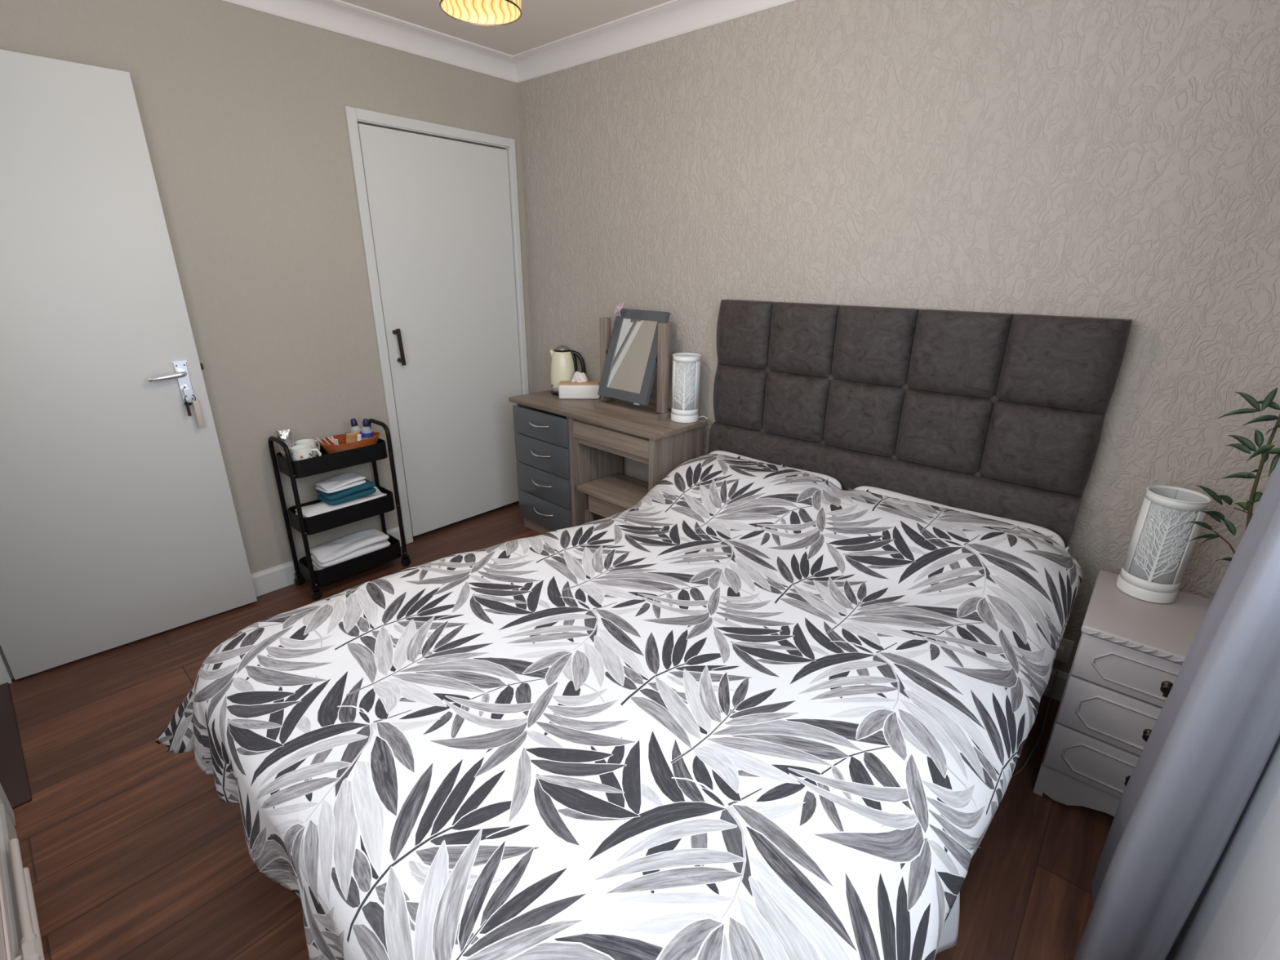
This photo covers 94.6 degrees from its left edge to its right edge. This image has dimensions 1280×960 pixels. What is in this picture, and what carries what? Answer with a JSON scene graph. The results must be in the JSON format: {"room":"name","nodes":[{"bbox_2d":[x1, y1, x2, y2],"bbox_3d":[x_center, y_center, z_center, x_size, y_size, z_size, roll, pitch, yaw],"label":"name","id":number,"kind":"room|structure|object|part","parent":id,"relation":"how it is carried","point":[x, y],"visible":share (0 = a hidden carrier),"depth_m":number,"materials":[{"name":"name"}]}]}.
{"room":"bedroom","nodes":[
{"label":"bedroom","id":0,"kind":"room"},
{"bbox_2d":[0,0,533,679],"bbox_3d":[-1.884,-0.561,2.154,0.100,2.375,3.650,17,26,38],"label":"wall","id":1,"kind":"structure","parent":0,"point":[242,112],"depth_m":2.40,"materials":[{"name":"beige paint"}]},
{"bbox_2d":[250,526,401,596],"bbox_3d":[-1.731,0.473,2.633,0.016,0.108,1.435,17,26,38],"label":"baseboard","id":2,"kind":"structure","parent":1,"relation":"attached to","point":[274,578],"depth_m":2.70,"materials":[{"name":"white paint"}]},
{"bbox_2d":[344,106,528,544],"bbox_3d":[-0.983,-0.728,3.148,0.146,2.031,0.875,17,26,38],"label":"door","id":3,"kind":"structure","parent":1,"relation":"in","point":[437,204],"depth_m":3.05,"materials":[{"name":"white paint"}]},
{"bbox_3d":[-1.158,-0.644,2.864,0.019,0.174,0.027,17,26,38],"label":"pull handle","id":4,"kind":"part","parent":3,"relation":"part of","materials":[{"name":"brown metal"}]},
{"bbox_2d":[340,0,671,55],"bbox_3d":[-0.704,-1.355,0.773,3.615,0.080,3.850,17,26,38],"label":"ceiling","id":5,"kind":"structure","parent":0,"point":[541,22],"depth_m":2.45,"materials":[{"name":"beige paint"}]},
{"bbox_2d":[439,0,521,26],"bbox_3d":[-0.356,-1.258,1.260,0.184,0.427,0.184,17,26,38],"label":"pendant lamp","id":6,"kind":"object","parent":5,"relation":"hanging from","point":[478,12],"visible":1,"depth_m":1.40,"materials":[{"name":"yellow fabric"}]},
{"bbox_2d":[8,504,1114,959],"bbox_3d":[-0.726,0.944,1.604,3.615,0.060,3.850,17,26,38],"label":"floor","id":7,"kind":"structure","parent":0,"point":[131,851],"depth_m":1.56,"materials":[{"name":"brown wood"}]},
{"bbox_2d":[267,418,410,599],"bbox_3d":[-1.369,0.116,2.724,0.218,0.724,0.466,17,26,38],"label":"trolley","id":8,"kind":"object","parent":7,"relation":"on","point":[326,462],"visible":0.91,"depth_m":2.65,"materials":[{"name":"black metal"}]},
{"bbox_2d":[275,429,294,457],"bbox_3d":[-1.507,-0.145,2.521,0.058,0.147,0.047,-7,21,-21],"label":"pouch","id":9,"kind":"object","parent":8,"relation":"in","point":[286,432],"visible":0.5,"depth_m":2.50,"materials":[{"name":"silver metal"}]},
{"bbox_2d":[279,435,293,461],"bbox_3d":[-1.491,-0.126,2.495,0.036,0.130,0.021,-17,26,-39],"label":"pouch","id":10,"kind":"object","parent":8,"relation":"in","point":[285,438],"visible":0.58,"depth_m":2.48,"materials":[{"name":"silver metal"}]},
{"bbox_3d":[-1.509,0.143,2.565,0.209,0.670,0.019,17,26,38],"label":"leg frame","id":11,"kind":"part","parent":8,"relation":"part of","materials":[{"name":"black metal"}]},
{"bbox_2d":[289,444,321,461],"bbox_3d":[-1.419,-0.104,2.510,0.106,0.080,0.081,-16,25,-38],"label":"mug","id":12,"kind":"object","parent":8,"relation":"on","point":[299,452],"visible":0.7,"depth_m":2.48,"materials":[{"name":"white ceramic"}]},
{"bbox_2d":[291,448,313,458],"bbox_3d":[-1.428,-0.113,2.498,0.081,0.047,0.081,-3,20,-10],"label":"print","id":13,"kind":"object","parent":12,"relation":"attached to","point":[296,453],"depth_m":2.47},
{"bbox_3d":[-1.374,-0.106,2.511,0.039,0.058,0.010,-3,20,-10],"label":"handle","id":14,"kind":"part","parent":12,"relation":"part of","materials":[{"name":"white ceramic"}]},
{"bbox_2d":[294,439,319,457],"bbox_3d":[-1.462,-0.135,2.598,0.080,0.080,0.105,-3,20,-10],"label":"mug","id":15,"kind":"object","parent":8,"relation":"on","point":[309,442],"visible":0.41,"depth_m":2.59,"materials":[{"name":"white ceramic"}]},
{"bbox_3d":[-1.442,-0.150,2.635,0.010,0.058,0.039,7,21,18],"label":"handle","id":16,"kind":"part","parent":15,"relation":"part of","materials":[{"name":"white ceramic"}]},
{"bbox_2d":[276,438,387,478],"bbox_3d":[-1.367,-0.111,2.642,0.188,0.076,0.416,17,26,38],"label":"tray","id":17,"kind":"object","parent":8,"relation":"on","point":[326,462],"depth_m":2.56,"materials":[{"name":"black metal"}]},
{"bbox_2d":[295,486,386,517],"bbox_3d":[-1.369,0.122,2.727,0.171,0.088,0.375,17,26,38],"label":"folded towel","id":18,"kind":"object","parent":8,"relation":"on","point":[320,508],"visible":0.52,"depth_m":2.64,"materials":[{"name":"white fabric"}]},
{"bbox_2d":[316,479,376,505],"bbox_3d":[-1.349,0.048,2.720,0.147,0.062,0.224,15,25,35],"label":"folded towel","id":19,"kind":"object","parent":18,"relation":"on","point":[367,488],"visible":0.77,"depth_m":2.66,"materials":[{"name":"teal fabric"}]},
{"bbox_2d":[315,472,365,493],"bbox_3d":[-1.356,0.010,2.680,0.126,0.035,0.191,14,24,33],"label":"folded towel","id":20,"kind":"object","parent":19,"relation":"on","point":[345,481],"visible":1,"depth_m":2.65,"materials":[{"name":"white fabric"}]},
{"bbox_2d":[288,484,395,535],"bbox_3d":[-1.369,0.132,2.730,0.188,0.081,0.416,17,26,38],"label":"tray","id":21,"kind":"object","parent":8,"relation":"on","point":[326,521],"depth_m":2.65,"materials":[{"name":"black metal"}]},
{"bbox_2d":[310,528,390,570],"bbox_3d":[-1.369,0.339,2.806,0.164,0.126,0.333,17,26,38],"label":"folded towel","id":22,"kind":"object","parent":8,"relation":"on","point":[358,544],"visible":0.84,"depth_m":2.75,"materials":[{"name":"white fabric"}]},
{"bbox_2d":[320,431,380,453],"bbox_3d":[-1.311,-0.163,2.688,0.172,0.074,0.262,17,26,38],"label":"wicker basket","id":23,"kind":"object","parent":8,"relation":"on","point":[331,448],"visible":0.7,"depth_m":2.64,"materials":[{"name":"brown wicker"}]},
{"bbox_2d":[346,431,359,444],"bbox_3d":[-1.296,-0.176,2.672,0.064,0.087,0.035,-17,26,-40],"label":"packet","id":24,"kind":"object","parent":23,"relation":"in","point":[351,437],"visible":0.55,"depth_m":2.65,"materials":[{"name":"brown paper"}]},
{"bbox_2d":[350,417,363,434],"bbox_3d":[-1.301,-0.215,2.720,0.059,0.139,0.053,-6,21,-17],"label":"water bottle","id":25,"kind":"object","parent":23,"relation":"in","point":[353,422],"visible":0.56,"depth_m":2.69,"materials":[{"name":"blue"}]},
{"bbox_2d":[357,434,361,440],"bbox_3d":[-1.265,-0.171,2.667,0.019,0.076,0.021,-17,26,-40],"label":"sachet","id":26,"kind":"object","parent":23,"relation":"in","point":[359,437],"visible":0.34,"depth_m":2.65,"materials":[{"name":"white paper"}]},
{"bbox_2d":[360,418,373,437],"bbox_3d":[-1.257,-0.213,2.715,0.056,0.139,0.054,-5,21,-16],"label":"water bottle","id":27,"kind":"object","parent":23,"relation":"in","point":[366,433],"visible":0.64,"depth_m":2.69,"materials":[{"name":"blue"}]},
{"bbox_2d":[298,532,401,586],"bbox_3d":[-1.372,0.369,2.816,0.188,0.076,0.416,17,26,38],"label":"tray","id":28,"kind":"object","parent":8,"relation":"on","point":[342,570],"depth_m":2.73,"materials":[{"name":"black metal"}]},
{"bbox_3d":[-1.229,0.037,2.865,0.209,0.670,0.019,17,26,38],"label":"leg frame","id":29,"kind":"part","parent":8,"relation":"part of","materials":[{"name":"black metal"}]},
{"bbox_2d":[508,390,707,534],"bbox_3d":[-0.208,0.001,3.033,1.052,0.752,0.392,18,26,40],"label":"table","id":30,"kind":"object","parent":7,"relation":"on","point":[556,454],"visible":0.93,"depth_m":2.96,"materials":[{"name":"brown wood"}]},
{"bbox_3d":[-0.520,-0.278,2.988,0.167,0.016,0.035,18,26,40],"label":"handle","id":31,"kind":"part","parent":30,"relation":"part of","materials":[{"name":"silver metal"}]},
{"bbox_3d":[-0.521,-0.131,3.041,0.167,0.016,0.035,18,26,40],"label":"handle","id":32,"kind":"part","parent":30,"relation":"part of","materials":[{"name":"silver metal"}]},
{"bbox_3d":[-0.510,-0.277,3.014,0.440,0.144,0.018,18,26,40],"label":"drawer","id":33,"kind":"part","parent":30,"relation":"part of","materials":[{"name":"grey wood"}]},
{"bbox_3d":[-0.544,-0.112,3.371,0.018,0.728,0.320,18,26,40],"label":"panel","id":34,"kind":"part","parent":30,"relation":"part of","materials":[{"name":"grey wood"}]},
{"bbox_3d":[-0.523,0.022,3.097,0.167,0.016,0.035,18,26,40],"label":"handle","id":35,"kind":"part","parent":30,"relation":"part of","materials":[{"name":"silver metal"}]},
{"bbox_3d":[-0.512,-0.131,3.067,0.440,0.158,0.018,18,26,40],"label":"drawer","id":36,"kind":"part","parent":30,"relation":"part of","materials":[{"name":"grey wood"}]},
{"bbox_3d":[-0.524,0.174,3.152,0.167,0.016,0.035,18,26,40],"label":"handle","id":37,"kind":"part","parent":30,"relation":"part of","materials":[{"name":"silver metal"}]},
{"bbox_3d":[-0.513,0.023,3.123,0.440,0.158,0.018,18,26,40],"label":"drawer","id":38,"kind":"part","parent":30,"relation":"part of","materials":[{"name":"grey wood"}]},
{"bbox_3d":[-0.515,0.175,3.178,0.440,0.156,0.018,18,26,40],"label":"drawer","id":39,"kind":"part","parent":30,"relation":"part of","materials":[{"name":"grey wood"}]},
{"bbox_2d":[549,345,586,395],"bbox_3d":[-0.402,-0.595,3.192,0.175,0.258,0.145,17,26,38],"label":"kettle","id":40,"kind":"object","parent":30,"relation":"on","point":[564,360],"visible":0.67,"depth_m":3.15,"materials":[{"name":"beige plastic"}]},
{"bbox_3d":[-0.415,-0.709,3.161,0.074,0.024,0.074,17,26,38],"label":"lid","id":41,"kind":"part","parent":40,"relation":"part of","materials":[{"name":"grey"}]},
{"bbox_3d":[-0.335,-0.606,3.187,0.085,0.184,0.023,3,20,7],"label":"handle","id":42,"kind":"part","parent":40,"relation":"part of","materials":[{"name":"black plastic"}]},
{"bbox_2d":[558,371,599,399],"bbox_3d":[-0.318,-0.502,3.111,0.215,0.139,0.085,0,20,-2],"label":"tissue box","id":43,"kind":"object","parent":30,"relation":"on","point":[580,388],"visible":0.98,"depth_m":3.08,"materials":[{"name":"white plastic"}]},
{"bbox_3d":[-0.318,-0.511,3.108,0.207,0.008,0.077,0,20,-2],"label":"box lid","id":44,"kind":"part","parent":43,"relation":"part of","materials":[{"name":"brown wood"}]},
{"bbox_3d":[-0.222,0.000,3.072,0.030,0.728,0.338,18,26,40],"label":"panel","id":45,"kind":"part","parent":30,"relation":"part of","materials":[{"name":"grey wood"}]},
{"bbox_3d":[-0.133,-0.189,2.690,0.502,0.080,0.018,18,26,40],"label":"kneehole rail","id":46,"kind":"part","parent":30,"relation":"part of","materials":[{"name":"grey wood"}]},
{"bbox_2d":[592,308,671,421],"bbox_3d":[-0.032,-0.554,2.779,0.435,0.468,0.173,18,26,40],"label":"mirror","id":47,"kind":"object","parent":30,"relation":"on","point":[638,344],"visible":0.98,"depth_m":2.75,"materials":[{"name":"grey mirror"}]},
{"bbox_2d":[613,301,623,316],"bbox_3d":[-0.099,-0.796,2.746,0.025,0.069,0.066,-14,24,-35],"label":"ribbon bow","id":48,"kind":"object","parent":47,"relation":"attached to","point":[618,308],"visible":1,"depth_m":2.75,"materials":[{"name":"pink fabric"}]},
{"bbox_3d":[0.161,0.127,2.730,0.025,0.728,0.338,18,26,40],"label":"panel","id":49,"kind":"part","parent":30,"relation":"part of","materials":[{"name":"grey wood"}]},
{"bbox_2d":[671,352,708,422],"bbox_3d":[0.227,-0.412,2.650,0.170,0.294,0.126,4,20,9],"label":"table lamp","id":50,"kind":"object","parent":30,"relation":"on","point":[686,366],"visible":1,"depth_m":2.61,"materials":[{"name":"white ceramic"}]},
{"bbox_2d":[674,354,697,410],"bbox_3d":[0.205,-0.426,2.649,0.115,0.256,0.115,4,20,9],"label":"diffuser","id":51,"kind":"object","parent":50,"relation":"attached to","point":[686,366],"depth_m":2.60,"materials":[{"name":"grey"}]},
{"bbox_2d":[577,472,648,523],"bbox_3d":[-0.066,0.235,2.894,0.400,0.410,0.280,18,26,40],"label":"stool","id":52,"kind":"object","parent":7,"relation":"on","point":[611,495],"visible":0.46,"depth_m":2.82,"materials":[{"name":"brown wood"}]},
{"bbox_3d":[-0.251,0.234,2.927,0.030,0.385,0.030,18,26,40],"label":"leg","id":53,"kind":"part","parent":52,"relation":"part of","materials":[{"name":"grey wood"}]},
{"bbox_3d":[-0.141,0.137,2.773,0.340,0.095,0.018,18,26,40],"label":"rail","id":54,"kind":"part","parent":52,"relation":"part of","materials":[{"name":"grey wood"}]},
{"bbox_2d":[707,299,1132,548],"bbox_3d":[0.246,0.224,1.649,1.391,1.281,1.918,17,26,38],"label":"headboard","id":55,"kind":"object","parent":7,"relation":"on","point":[1002,415],"visible":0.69,"depth_m":2.03,"materials":[{"name":"grey fabric"}]},
{"bbox_2d":[154,453,1083,959],"bbox_3d":[0.057,0.497,1.645,1.770,0.582,1.992,17,26,38],"label":"duvet","id":56,"kind":"object","parent":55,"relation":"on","point":[744,709],"visible":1,"depth_m":1.19,"materials":[{"name":"white fabric"}]},
{"bbox_2d":[708,450,841,489],"bbox_3d":[0.440,0.028,2.357,0.640,0.130,0.360,17,26,38],"label":"pillow","id":57,"kind":"object","parent":55,"relation":"on","point":[833,481],"visible":0.15,"depth_m":2.39,"materials":[{"name":"white fabric"}]},
{"bbox_2d":[853,485,1065,549],"bbox_3d":[0.955,0.186,1.932,0.693,0.130,0.360,17,26,38],"label":"pillow","id":58,"kind":"object","parent":55,"relation":"on","point":[1045,531],"visible":0.17,"depth_m":1.98,"materials":[{"name":"white fabric"}]},
{"bbox_2d":[1011,671,1057,777],"bbox_3d":[1.194,0.756,1.845,0.486,0.159,0.103,-17,26,-39],"label":"power cable","id":59,"kind":"object","parent":7,"relation":"on","point":[1056,673],"visible":0.6,"depth_m":1.86,"materials":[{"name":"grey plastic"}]},
{"bbox_2d":[1032,570,1213,816],"bbox_3d":[1.381,0.629,1.608,0.373,0.568,0.415,17,26,38],"label":"nightstand","id":60,"kind":"object","parent":7,"relation":"on","point":[1131,653],"visible":0.61,"depth_m":1.52,"materials":[{"name":"grey laminate"}]},
{"bbox_3d":[1.265,0.767,1.519,0.361,0.141,0.016,17,26,38],"label":"drawer","id":61,"kind":"part","parent":60,"relation":"part of","materials":[{"name":"grey laminate"}]},
{"bbox_3d":[1.259,0.769,1.513,0.296,0.096,0.008,17,26,38],"label":"raised moulding","id":62,"kind":"part","parent":60,"relation":"part of","materials":[{"name":"grey laminate"}]},
{"bbox_3d":[1.266,0.625,1.468,0.361,0.149,0.016,17,26,38],"label":"drawer","id":63,"kind":"part","parent":60,"relation":"part of","materials":[{"name":"grey laminate"}]},
{"bbox_3d":[1.260,0.627,1.462,0.296,0.104,0.008,17,26,38],"label":"raised moulding","id":64,"kind":"part","parent":60,"relation":"part of","materials":[{"name":"grey laminate"}]},
{"bbox_3d":[1.268,0.490,1.419,0.361,0.127,0.016,17,26,38],"label":"drawer","id":65,"kind":"part","parent":60,"relation":"part of","materials":[{"name":"grey laminate"}]},
{"bbox_3d":[1.251,0.772,1.505,0.026,0.025,0.026,17,26,38],"label":"knob","id":66,"kind":"part","parent":60,"relation":"part of","materials":[{"name":"brown metal"}]},
{"bbox_3d":[1.262,0.492,1.413,0.296,0.082,0.008,17,26,38],"label":"raised moulding","id":67,"kind":"part","parent":60,"relation":"part of","materials":[{"name":"grey laminate"}]},
{"bbox_3d":[1.252,0.630,1.453,0.026,0.025,0.026,17,26,38],"label":"knob","id":68,"kind":"part","parent":60,"relation":"part of","materials":[{"name":"brown metal"}]},
{"bbox_2d":[1115,484,1211,603],"bbox_3d":[1.410,0.174,1.599,0.129,0.294,0.129,18,26,39],"label":"table lamp","id":69,"kind":"object","parent":60,"relation":"on","point":[1159,550],"visible":1,"depth_m":1.57,"materials":[{"name":"white ceramic"}]},
{"bbox_2d":[1128,487,1207,584],"bbox_3d":[1.410,0.162,1.595,0.118,0.256,0.118,18,26,39],"label":"diffuser","id":70,"kind":"object","parent":69,"relation":"attached to","point":[1159,549],"depth_m":1.56,"materials":[{"name":"grey"}]},
{"bbox_3d":[1.254,0.495,1.404,0.026,0.025,0.026,17,26,38],"label":"knob","id":71,"kind":"part","parent":60,"relation":"part of","materials":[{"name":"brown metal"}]},
{"bbox_2d":[1184,387,1279,562],"bbox_3d":[1.505,0.037,1.455,0.250,0.652,0.116,10,22,23],"label":"potted plant","id":72,"kind":"object","parent":60,"relation":"on","point":[1246,445],"visible":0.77,"depth_m":1.45,"materials":[{"name":"green plant"}]},
{"bbox_3d":[1.526,0.216,1.516,0.121,0.158,0.010,12,23,28],"label":"stem","id":73,"kind":"part","parent":72,"relation":"part of","materials":[{"name":"green plant"}]},
{"bbox_3d":[1.534,0.186,1.494,0.104,0.227,0.016,17,26,38],"label":"stem","id":74,"kind":"part","parent":72,"relation":"part of","materials":[{"name":"green plant"}]},
{"bbox_3d":[1.541,0.038,1.443,0.079,0.541,0.009,17,26,38],"label":"stem","id":75,"kind":"part","parent":72,"relation":"part of","materials":[{"name":"green plant"}]},
{"bbox_2d":[517,0,1279,673],"bbox_3d":[0.599,-0.645,2.456,3.415,2.375,0.100,17,26,38],"label":"wall","id":76,"kind":"structure","parent":0,"point":[1120,159],"depth_m":1.87,"materials":[{"name":"beige paper"}]},
{"bbox_2d":[220,0,797,83],"bbox_3d":[-0.241,-1.401,1.155,3.215,0.085,2.475,17,26,38],"label":"trim","id":77,"kind":"structure","parent":76,"relation":"attached to","point":[673,18],"depth_m":2.49,"materials":[{"name":"white paint"}]},
{"bbox_2d":[570,509,1069,701],"bbox_3d":[0.557,0.438,2.794,3.195,0.108,0.016,17,26,38],"label":"baseboard","id":78,"kind":"structure","parent":76,"relation":"attached to","point":[1062,677],"depth_m":2.05,"materials":[{"name":"white paint"}]},
{"bbox_2d":[1054,637,1074,663],"bbox_3d":[1.420,0.581,2.019,0.085,0.086,0.045,17,26,38],"label":"wall socket","id":79,"kind":"object","parent":76,"relation":"attached to","point":[1064,652],"visible":0.43,"depth_m":2.00,"materials":[{"name":"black plastic"}]},
{"bbox_3d":[-1.102,-0.003,0.633,3.215,2.375,0.100,17,26,38],"label":"wall","id":80,"kind":"structure","parent":0,"visible":0},
{"bbox_2d":[0,849,14,959],"bbox_3d":[-0.984,0.574,0.826,0.980,0.560,0.036,17,26,38],"label":"radiator","id":81,"kind":"object","parent":80,"relation":"attached to","point":[6,952],"visible":1,"depth_m":1.01,"materials":[{"name":"beige metal"}]},
{"bbox_2d":[0,803,22,957],"bbox_3d":[-0.756,1.146,0.796,2.365,0.108,0.016,17,26,38],"label":"baseboard","id":82,"kind":"structure","parent":80,"relation":"attached to","point":[7,830],"depth_m":1.33,"materials":[{"name":"white paint"}]},
{"bbox_2d":[0,653,31,826],"bbox_3d":[-1.976,-0.133,1.447,0.835,2.050,0.163,17,26,38],"label":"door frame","id":83,"kind":"structure","parent":80,"relation":"in","point":[15,789],"depth_m":1.76,"materials":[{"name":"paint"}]},
{"bbox_3d":[-1.999,-0.122,1.472,0.775,2.012,0.163,17,26,38],"label":"frame","id":84,"kind":"part","parent":83,"relation":"part of","materials":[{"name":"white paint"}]},
{"bbox_3d":[-1.950,-0.138,1.459,0.813,2.050,0.018,17,26,38],"label":"architrave","id":85,"kind":"part","parent":83,"relation":"part of","materials":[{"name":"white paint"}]},
{"bbox_2d":[0,48,257,679],"bbox_3d":[-1.926,-0.309,2.004,0.092,1.978,0.764,19,27,41],"label":"door","id":86,"kind":"structure","parent":83,"relation":"attached to","point":[119,526],"depth_m":2.05,"materials":[{"name":"white paint"}]},
{"bbox_3d":[-1.727,-0.379,2.161,0.052,0.030,0.118,19,27,41],"label":"lever handle","id":87,"kind":"part","parent":86,"relation":"part of","materials":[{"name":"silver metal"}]},
{"bbox_3d":[-1.712,-0.366,2.221,0.009,0.161,0.044,19,27,41],"label":"handle plate","id":88,"kind":"part","parent":86,"relation":"part of","materials":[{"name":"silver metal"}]},
{"bbox_2d":[182,385,204,427],"bbox_3d":[-1.693,-0.274,2.234,0.040,0.160,0.037,1,20,2],"label":"bunch","id":89,"kind":"object","parent":86,"relation":"hanging from","point":[187,391],"visible":1,"depth_m":2.23,"materials":[{"name":"silver metal"}]},
{"bbox_2d":[8,838,42,959],"bbox_3d":[-1.024,0.990,1.013,1.200,0.027,0.040,17,26,38],"label":"pipe","id":90,"kind":"object","parent":80,"relation":"attached to","point":[30,948],"visible":0.99,"depth_m":1.23,"materials":[{"name":"beige metal"}]},
{"bbox_2d":[23,867,44,959],"bbox_3d":[-0.995,1.055,1.008,1.200,0.027,0.040,17,26,38],"label":"pipe","id":91,"kind":"object","parent":80,"relation":"attached to","point":[26,870],"visible":0.54,"depth_m":1.30,"materials":[{"name":"beige"}]},
{"bbox_3d":[0.959,0.071,0.483,0.100,2.375,2.575,17,26,38],"label":"wall","id":92,"kind":"structure","parent":0,"visible":0},
{"bbox_2d":[1165,735,1279,959],"bbox_3d":[0.729,0.839,0.668,0.085,0.800,1.400,17,26,38],"label":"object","id":93,"kind":"structure","parent":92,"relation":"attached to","point":[1236,914],"depth_m":0.99,"materials":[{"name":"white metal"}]},
{"bbox_3d":[0.733,-0.886,0.043,0.137,0.024,1.820,17,26,38],"label":"rail","id":94,"kind":"object","parent":92,"relation":"attached to","visible":0},
{"bbox_2d":[1072,457,1279,959],"bbox_3d":[1.104,-0.022,0.965,0.153,2.200,0.394,17,26,38],"label":"curtain","id":95,"kind":"object","parent":94,"relation":"hanging from","point":[1216,730],"visible":1,"depth_m":1.06,"materials":[{"name":"grey fabric"}]}
]}

